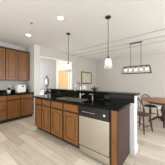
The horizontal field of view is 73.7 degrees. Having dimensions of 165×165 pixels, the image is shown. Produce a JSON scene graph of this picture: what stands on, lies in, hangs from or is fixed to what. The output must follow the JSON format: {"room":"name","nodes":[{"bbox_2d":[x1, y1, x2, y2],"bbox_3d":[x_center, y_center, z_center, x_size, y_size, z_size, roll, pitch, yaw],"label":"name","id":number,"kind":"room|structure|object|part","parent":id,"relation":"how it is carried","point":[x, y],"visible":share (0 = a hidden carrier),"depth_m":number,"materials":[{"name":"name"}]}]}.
{"room":"kitchen","nodes":[
{"label":"kitchen","id":0,"kind":"room"},
{"bbox_2d":[0,42,25,89],"bbox_3d":[-3.756,-0.080,2.877,0.120,2.720,4.400,0,0,39],"label":"wall","id":1,"kind":"structure","parent":0,"point":[4,84],"depth_m":4.14,"materials":[{"name":"paint"}]},
{"bbox_2d":[0,46,5,79],"bbox_3d":[-2.948,-0.630,3.484,0.373,1.100,0.778,0,0,39],"label":"upper cabinet","id":2,"kind":"object","parent":1,"relation":"attached to","point":[2,49],"visible":1,"depth_m":3.63,"materials":[{"name":"brown wood"}]},
{"bbox_3d":[-2.712,-0.614,3.543,0.010,0.869,0.194,0,0,39],"label":"raised panel","id":3,"kind":"part","parent":2,"relation":"part of","materials":[{"name":"brown wood"}]},
{"bbox_2d":[0,89,14,92],"bbox_3d":[-2.827,0.318,3.925,0.018,0.100,1.598,0,0,39],"label":"backsplash","id":4,"kind":"structure","parent":1,"relation":"attached to","point":[1,91],"depth_m":3.96,"materials":[{"name":"black stone"}]},
{"bbox_2d":[5,47,28,80],"bbox_3d":[-2.457,-0.630,4.098,0.373,1.100,0.790,0,0,39],"label":"upper cabinet","id":5,"kind":"object","parent":1,"relation":"attached to","point":[16,61],"visible":0.97,"depth_m":3.95,"materials":[{"name":"brown wood"}]},
{"bbox_3d":[-2.466,-0.614,3.849,0.020,1.043,0.366,0,0,39],"label":"door","id":6,"kind":"part","parent":5,"relation":"part of","materials":[{"name":"brown wood"}]},
{"bbox_3d":[-2.467,-0.614,3.849,0.010,0.869,0.192,0,0,39],"label":"raised panel","id":7,"kind":"part","parent":5,"relation":"part of","materials":[{"name":"brown wood"}]},
{"bbox_3d":[-2.220,-0.614,4.156,0.020,1.043,0.380,0,0,39],"label":"door","id":8,"kind":"part","parent":5,"relation":"part of","materials":[{"name":"brown wood"}]},
{"bbox_3d":[-2.221,-0.614,4.156,0.010,0.869,0.206,0,0,39],"label":"raised panel","id":9,"kind":"part","parent":5,"relation":"part of","materials":[{"name":"brown wood"}]},
{"bbox_2d":[40,57,55,94],"bbox_3d":[-2.405,-0.080,6.374,0.120,2.720,2.290,0,0,39],"label":"wall","id":10,"kind":"structure","parent":0,"point":[47,66],"depth_m":6.67,"materials":[{"name":"grey paint"}]},
{"bbox_2d":[44,76,48,86],"bbox_3d":[-2.145,-0.077,6.582,0.023,0.716,0.302,0,0,39],"label":"wall mirror","id":11,"kind":"object","parent":10,"relation":"attached to","point":[46,81],"visible":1,"depth_m":6.58,"materials":[{"name":"brown metal"}]},
{"bbox_2d":[56,60,69,87],"bbox_3d":[-1.040,-0.080,6.672,1.640,2.720,0.120,0,0,39],"label":"wall","id":12,"kind":"structure","parent":0,"point":[60,64],"depth_m":6.86,"materials":[{"name":"beige paint"}]},
{"bbox_2d":[58,70,67,88],"bbox_3d":[-1.167,0.260,6.626,0.900,2.020,0.100,0,0,39],"label":"door","id":13,"kind":"structure","parent":12,"relation":"in","point":[62,75],"depth_m":6.66,"materials":[{"name":"beige wood"}]},
{"bbox_3d":[-1.163,0.255,6.630,0.660,1.650,0.012,0,0,39],"label":"panel","id":14,"kind":"part","parent":13,"relation":"part of","materials":[{"name":"beige wood"}]},
{"bbox_2d":[57,68,69,88],"bbox_3d":[-1.151,0.225,6.645,1.060,2.110,0.060,0,0,39],"label":"trim","id":15,"kind":"structure","parent":12,"relation":"attached to","point":[65,68],"depth_m":6.33,"materials":[{"name":"beige paint"}]},
{"bbox_2d":[40,46,95,89],"bbox_3d":[-0.436,-0.080,6.003,0.140,2.720,4.170,0,0,39],"label":"wall","id":16,"kind":"structure","parent":0,"point":[79,64],"depth_m":6.09,"materials":[{"name":"paint"}]},
{"bbox_2d":[34,44,71,115],"bbox_3d":[-1.239,-0.080,4.992,0.148,2.719,2.052,0,0,39],"label":"trim","id":17,"kind":"structure","parent":16,"relation":"attached to","point":[37,55],"depth_m":4.25,"materials":[{"name":"paint"}]},
{"bbox_2d":[81,71,91,83],"bbox_3d":[0.259,-0.280,6.734,0.030,0.720,1.040,0,0,39],"label":"framed picture","id":18,"kind":"object","parent":16,"relation":"attached to","point":[86,77],"visible":1,"depth_m":6.72,"materials":[{"name":"paper"}]},
{"bbox_2d":[82,72,90,82],"bbox_3d":[0.252,-0.280,6.739,0.012,0.610,0.930,0,0,39],"label":"artwork","id":19,"kind":"object","parent":18,"relation":"attached to","point":[86,76],"depth_m":6.72,"materials":[{"name":"paper"}]},
{"bbox_2d":[66,28,164,52],"bbox_3d":[2.019,-1.429,3.084,7.300,0.022,0.070,0,0,39],"label":"trim","id":20,"kind":"structure","parent":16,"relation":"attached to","point":[163,28],"depth_m":3.63,"materials":[{"name":"grey paint"}]},
{"bbox_2d":[74,35,164,54],"bbox_3d":[2.344,-1.429,3.490,7.300,0.022,0.070,0,0,39],"label":"trim","id":21,"kind":"structure","parent":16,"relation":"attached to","point":[162,35],"depth_m":4.06,"materials":[{"name":"grey paint"}]},
{"bbox_2d":[80,40,164,56],"bbox_3d":[2.656,-1.429,3.881,7.300,0.022,0.070,0,0,39],"label":"trim","id":22,"kind":"structure","parent":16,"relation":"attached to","point":[162,40],"depth_m":4.50,"materials":[{"name":"grey paint"}]},
{"bbox_2d":[26,45,136,147],"bbox_3d":[-1.123,-0.080,3.735,5.420,2.720,0.230,0,0,39],"label":"wall","id":23,"kind":"structure","parent":0,"point":[133,106],"depth_m":2.07,"materials":[{"name":"white paint"}]},
{"bbox_2d":[51,90,134,102],"bbox_3d":[-0.039,0.300,2.711,2.453,0.136,0.013,0,0,39],"label":"backsplash","id":24,"kind":"structure","parent":23,"relation":"attached to","point":[113,97],"depth_m":2.38,"materials":[{"name":"black stone"}]},
{"bbox_2d":[49,88,139,95],"bbox_3d":[0.016,0.212,2.801,2.565,0.036,0.275,0,0,39],"label":"bar ledge","id":25,"kind":"object","parent":23,"relation":"on","point":[77,90],"visible":1,"depth_m":2.37,"materials":[{"name":"black stone"}]},
{"bbox_2d":[130,143,137,154],"bbox_3d":[0.033,1.225,2.791,2.465,0.110,0.230,0,0,39],"label":"baseboard","id":26,"kind":"structure","parent":23,"relation":"attached to","point":[133,151],"depth_m":1.97,"materials":[{"name":"white paint"}]},
{"bbox_2d":[0,0,164,61],"bbox_3d":[0.328,-1.490,2.491,9.400,0.100,8.900,0,0,39],"label":"ceiling","id":27,"kind":"structure","parent":0,"point":[87,25],"depth_m":2.73,"materials":[{"name":"paint"}]},
{"bbox_2d":[65,33,70,71],"bbox_3d":[-0.417,-0.880,3.241,0.182,1.120,0.182,0,0,39],"label":"pendant light","id":28,"kind":"object","parent":27,"relation":"hanging from","point":[68,66],"visible":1,"depth_m":3.22,"materials":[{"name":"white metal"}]},
{"bbox_3d":[-0.417,-0.431,3.241,0.182,0.223,0.182,0,0,39],"label":"lamp shade","id":29,"kind":"part","parent":28,"relation":"part of","materials":[{"name":"white glass"}]},
{"bbox_2d":[104,15,111,68],"bbox_3d":[0.564,-0.873,2.418,0.182,1.135,0.182,0,0,39],"label":"pendant light","id":30,"kind":"object","parent":27,"relation":"hanging from","point":[108,64],"visible":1,"depth_m":2.36,"materials":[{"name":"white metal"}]},
{"bbox_3d":[0.564,-0.416,2.418,0.182,0.223,0.182,0,0,39],"label":"lamp shade","id":31,"kind":"part","parent":30,"relation":"part of","materials":[{"name":"white glass"}]},
{"bbox_2d":[121,41,151,73],"bbox_3d":[1.906,-0.880,3.943,0.968,1.119,0.238,0,0,39],"label":"chandelier","id":32,"kind":"object","parent":27,"relation":"hanging from","point":[130,66],"visible":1,"depth_m":3.96,"materials":[{"name":"black metal"}]},
{"bbox_3d":[1.906,-0.455,3.943,0.968,0.268,0.238,0,0,39],"label":"frame","id":33,"kind":"part","parent":32,"relation":"part of","materials":[{"name":"black metal"}]},
{"bbox_2d":[0,106,164,164],"bbox_3d":[0.328,1.330,2.491,9.400,0.100,8.900,0,0,39],"label":"floor","id":34,"kind":"structure","parent":0,"point":[22,142],"depth_m":2.13,"materials":[{"name":"beige wood"}]},
{"bbox_2d":[0,95,6,123],"bbox_3d":[-2.841,0.843,3.373,0.668,0.875,0.718,0,0,39],"label":"base cabinet","id":35,"kind":"object","parent":34,"relation":"on","point":[3,99],"visible":1,"depth_m":3.39,"materials":[{"name":"brown wood"}]},
{"bbox_3d":[-2.610,1.020,3.188,0.020,0.290,0.694,0,0,39],"label":"drawer","id":36,"kind":"part","parent":35,"relation":"part of","materials":[{"name":"brown wood"}]},
{"bbox_3d":[-2.610,0.720,3.188,0.020,0.270,0.694,0,0,39],"label":"drawer","id":37,"kind":"part","parent":35,"relation":"part of","materials":[{"name":"brown wood"}]},
{"bbox_3d":[-2.610,0.495,3.188,0.020,0.140,0.694,0,0,39],"label":"drawer","id":38,"kind":"part","parent":35,"relation":"part of","materials":[{"name":"brown wood"}]},
{"bbox_2d":[0,92,33,95],"bbox_3d":[-2.570,0.387,3.719,0.650,0.035,1.598,0,0,39],"label":"countertop","id":39,"kind":"structure","parent":35,"relation":"on","point":[11,93],"depth_m":3.69,"materials":[{"name":"black stone"}]},
{"bbox_2d":[15,85,25,92],"bbox_3d":[-2.253,0.227,4.005,0.238,0.285,0.280,0,0,39],"label":"countertop appliance","id":40,"kind":"object","parent":39,"relation":"on","point":[18,88],"visible":0.94,"depth_m":3.92,"materials":[{"name":"white plastic"}]},
{"bbox_2d":[6,94,20,121],"bbox_3d":[-2.489,0.843,3.814,0.668,0.875,0.408,0,0,39],"label":"base cabinet","id":41,"kind":"object","parent":34,"relation":"on","point":[13,101],"visible":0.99,"depth_m":3.62,"materials":[{"name":"brown wood"}]},
{"bbox_3d":[-2.257,0.493,3.630,0.020,0.130,0.384,0,0,39],"label":"drawer","id":42,"kind":"part","parent":41,"relation":"part of","materials":[{"name":"brown wood"}]},
{"bbox_3d":[-2.257,0.876,3.630,0.020,0.572,0.384,0,0,39],"label":"door","id":43,"kind":"part","parent":41,"relation":"part of","materials":[{"name":"brown wood"}]},
{"bbox_3d":[-2.258,0.876,3.630,0.010,0.398,0.210,0,0,39],"label":"raised panel","id":44,"kind":"part","parent":41,"relation":"part of","materials":[{"name":"brown wood"}]},
{"bbox_2d":[20,93,33,118],"bbox_3d":[-2.216,0.843,4.155,0.668,0.875,0.460,0,0,39],"label":"base cabinet","id":45,"kind":"object","parent":34,"relation":"on","point":[27,100],"visible":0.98,"depth_m":3.97,"materials":[{"name":"brown wood"}]},
{"bbox_3d":[-1.994,0.493,3.959,0.020,0.130,0.408,0,0,39],"label":"drawer","id":46,"kind":"part","parent":45,"relation":"part of","materials":[{"name":"brown wood"}]},
{"bbox_3d":[-1.994,0.876,3.959,0.020,0.572,0.408,0,0,39],"label":"door","id":47,"kind":"part","parent":45,"relation":"part of","materials":[{"name":"brown wood"}]},
{"bbox_3d":[-1.994,0.876,3.960,0.010,0.398,0.234,0,0,39],"label":"raised panel","id":48,"kind":"part","parent":45,"relation":"part of","materials":[{"name":"brown wood"}]},
{"bbox_2d":[35,98,53,135],"bbox_3d":[-0.857,0.843,2.982,0.735,0.875,0.603,0,0,39],"label":"base cabinet","id":49,"kind":"object","parent":34,"relation":"on","point":[42,106],"visible":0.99,"depth_m":2.73,"materials":[{"name":"brown wood"}]},
{"bbox_3d":[-1.165,0.493,2.892,0.323,0.130,0.020,0,0,39],"label":"drawer","id":50,"kind":"part","parent":49,"relation":"part of","materials":[{"name":"brown wood"}]},
{"bbox_3d":[-1.165,0.876,2.892,0.323,0.572,0.020,0,0,39],"label":"door","id":51,"kind":"part","parent":49,"relation":"part of","materials":[{"name":"brown wood"}]},
{"bbox_3d":[-1.165,0.876,2.893,0.149,0.398,0.010,0,0,39],"label":"raised panel","id":52,"kind":"part","parent":49,"relation":"part of","materials":[{"name":"brown wood"}]},
{"bbox_3d":[-0.878,0.876,2.663,0.157,0.398,0.010,0,0,39],"label":"raised panel","id":53,"kind":"part","parent":49,"relation":"part of","materials":[{"name":"brown wood"}]},
{"bbox_3d":[-0.879,0.493,2.663,0.331,0.130,0.020,0,0,39],"label":"drawer","id":54,"kind":"part","parent":49,"relation":"part of","materials":[{"name":"brown wood"}]},
{"bbox_3d":[-0.879,0.876,2.663,0.331,0.572,0.020,0,0,39],"label":"door","id":55,"kind":"part","parent":49,"relation":"part of","materials":[{"name":"brown wood"}]},
{"bbox_2d":[51,100,79,148],"bbox_3d":[-0.232,0.843,2.482,0.863,0.875,0.603,0,0,39],"label":"base cabinet","id":56,"kind":"object","parent":34,"relation":"on","point":[64,116],"visible":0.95,"depth_m":2.23,"materials":[{"name":"brown wood"}]},
{"bbox_3d":[-0.567,0.493,2.413,0.383,0.130,0.020,0,0,39],"label":"drawer","id":57,"kind":"part","parent":56,"relation":"part of","materials":[{"name":"brown wood"}]},
{"bbox_3d":[-0.567,0.876,2.413,0.383,0.572,0.020,0,0,39],"label":"door","id":58,"kind":"part","parent":56,"relation":"part of","materials":[{"name":"brown wood"}]},
{"bbox_3d":[-0.566,0.876,2.413,0.209,0.398,0.010,0,0,39],"label":"raised panel","id":59,"kind":"part","parent":56,"relation":"part of","materials":[{"name":"brown wood"}]},
{"bbox_3d":[-0.229,0.876,2.144,0.216,0.398,0.010,0,0,39],"label":"raised panel","id":60,"kind":"part","parent":56,"relation":"part of","materials":[{"name":"brown wood"}]},
{"bbox_3d":[-0.230,0.493,2.143,0.390,0.130,0.020,0,0,39],"label":"drawer","id":61,"kind":"part","parent":56,"relation":"part of","materials":[{"name":"brown wood"}]},
{"bbox_3d":[-0.230,0.876,2.143,0.390,0.572,0.020,0,0,39],"label":"door","id":62,"kind":"part","parent":56,"relation":"part of","materials":[{"name":"brown wood"}]},
{"bbox_2d":[33,94,129,111],"bbox_3d":[-0.250,0.387,2.499,2.388,0.035,0.580,0,0,39],"label":"countertop","id":63,"kind":"structure","parent":56,"relation":"on","point":[96,103],"depth_m":2.03,"materials":[{"name":"black stone"}]},
{"bbox_2d":[56,97,88,101],"bbox_3d":[-0.240,0.462,2.453,0.716,0.194,0.326,0,0,39],"label":"sink","id":64,"kind":"object","parent":63,"relation":"in","point":[63,98],"visible":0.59,"depth_m":2.53,"materials":[{"name":"metal"}]},
{"bbox_2d":[74,82,83,97],"bbox_3d":[-0.066,0.177,2.500,0.154,0.383,0.228,0,0,39],"label":"faucet","id":65,"kind":"object","parent":63,"relation":"on","point":[80,95],"visible":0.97,"depth_m":2.56,"materials":[{"name":"silver metal"}]},
{"bbox_2d":[79,105,110,164],"bbox_3d":[0.346,0.844,2.018,0.612,0.872,0.596,0,0,39],"label":"dishwasher","id":66,"kind":"object","parent":34,"relation":"on","point":[94,123],"visible":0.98,"depth_m":1.77,"materials":[{"name":"metal"}]},
{"bbox_3d":[0.172,0.851,1.814,0.584,0.514,0.024,0,0,39],"label":"door panel","id":67,"kind":"part","parent":66,"relation":"part of","materials":[{"name":"metal"}]},
{"bbox_3d":[0.170,0.504,1.812,0.584,0.172,0.030,0,0,39],"label":"control panel","id":68,"kind":"part","parent":66,"relation":"part of","materials":[{"name":"black plastic"}]},
{"bbox_3d":[0.178,1.185,1.821,0.584,0.110,0.014,0,0,39],"label":"access panel","id":69,"kind":"part","parent":66,"relation":"part of","materials":[{"name":"metal"}]},
{"bbox_2d":[111,106,129,164],"bbox_3d":[0.641,0.843,1.812,0.102,0.875,0.559,0,0,39],"label":"end panel","id":70,"kind":"object","parent":34,"relation":"on","point":[120,121],"visible":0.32,"depth_m":1.63,"materials":[{"name":"brown wood"}]},
{"bbox_3d":[0.676,0.843,1.787,0.017,0.875,0.555,0,0,39],"label":"panel","id":71,"kind":"part","parent":70,"relation":"part of","materials":[{"name":"brown wood"}]},
{"bbox_2d":[137,98,152,134],"bbox_3d":[1.548,0.823,2.919,0.488,0.918,0.434,0,0,-27],"label":"dining chair","id":72,"kind":"object","parent":34,"relation":"on","point":[143,114],"visible":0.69,"depth_m":2.77,"materials":[{"name":"brown wood"}]},
{"bbox_3d":[1.581,0.840,2.936,0.415,0.031,0.430,0,0,-27],"label":"seat","id":73,"kind":"part","parent":72,"relation":"part of","materials":[{"name":"brown wood"}]},
{"bbox_3d":[1.519,1.065,2.724,0.041,0.434,0.086,0,0,7],"label":"leg","id":74,"kind":"part","parent":72,"relation":"part of","materials":[{"name":"brown wood"}]},
{"bbox_2d":[141,94,158,119],"bbox_3d":[2.400,0.858,3.932,0.434,0.848,0.475,0,0,-10],"label":"dining chair","id":75,"kind":"object","parent":34,"relation":"on","point":[150,105],"visible":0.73,"depth_m":3.84,"materials":[{"name":"brown wood"}]},
{"bbox_2d":[141,97,164,127],"bbox_3d":[2.499,0.904,3.380,1.220,0.748,1.220,0,0,39],"label":"dining table","id":76,"kind":"object","parent":34,"relation":"on","point":[153,100],"visible":0.99,"depth_m":3.34,"materials":[{"name":"brown wood"}]},
{"bbox_2d":[96,52,164,106],"bbox_3d":[3.801,-0.080,5.360,7.560,2.720,0.120,0,0,39],"label":"wall","id":77,"kind":"structure","parent":0,"point":[152,84],"depth_m":5.98,"materials":[{"name":"paint"}]}
]}

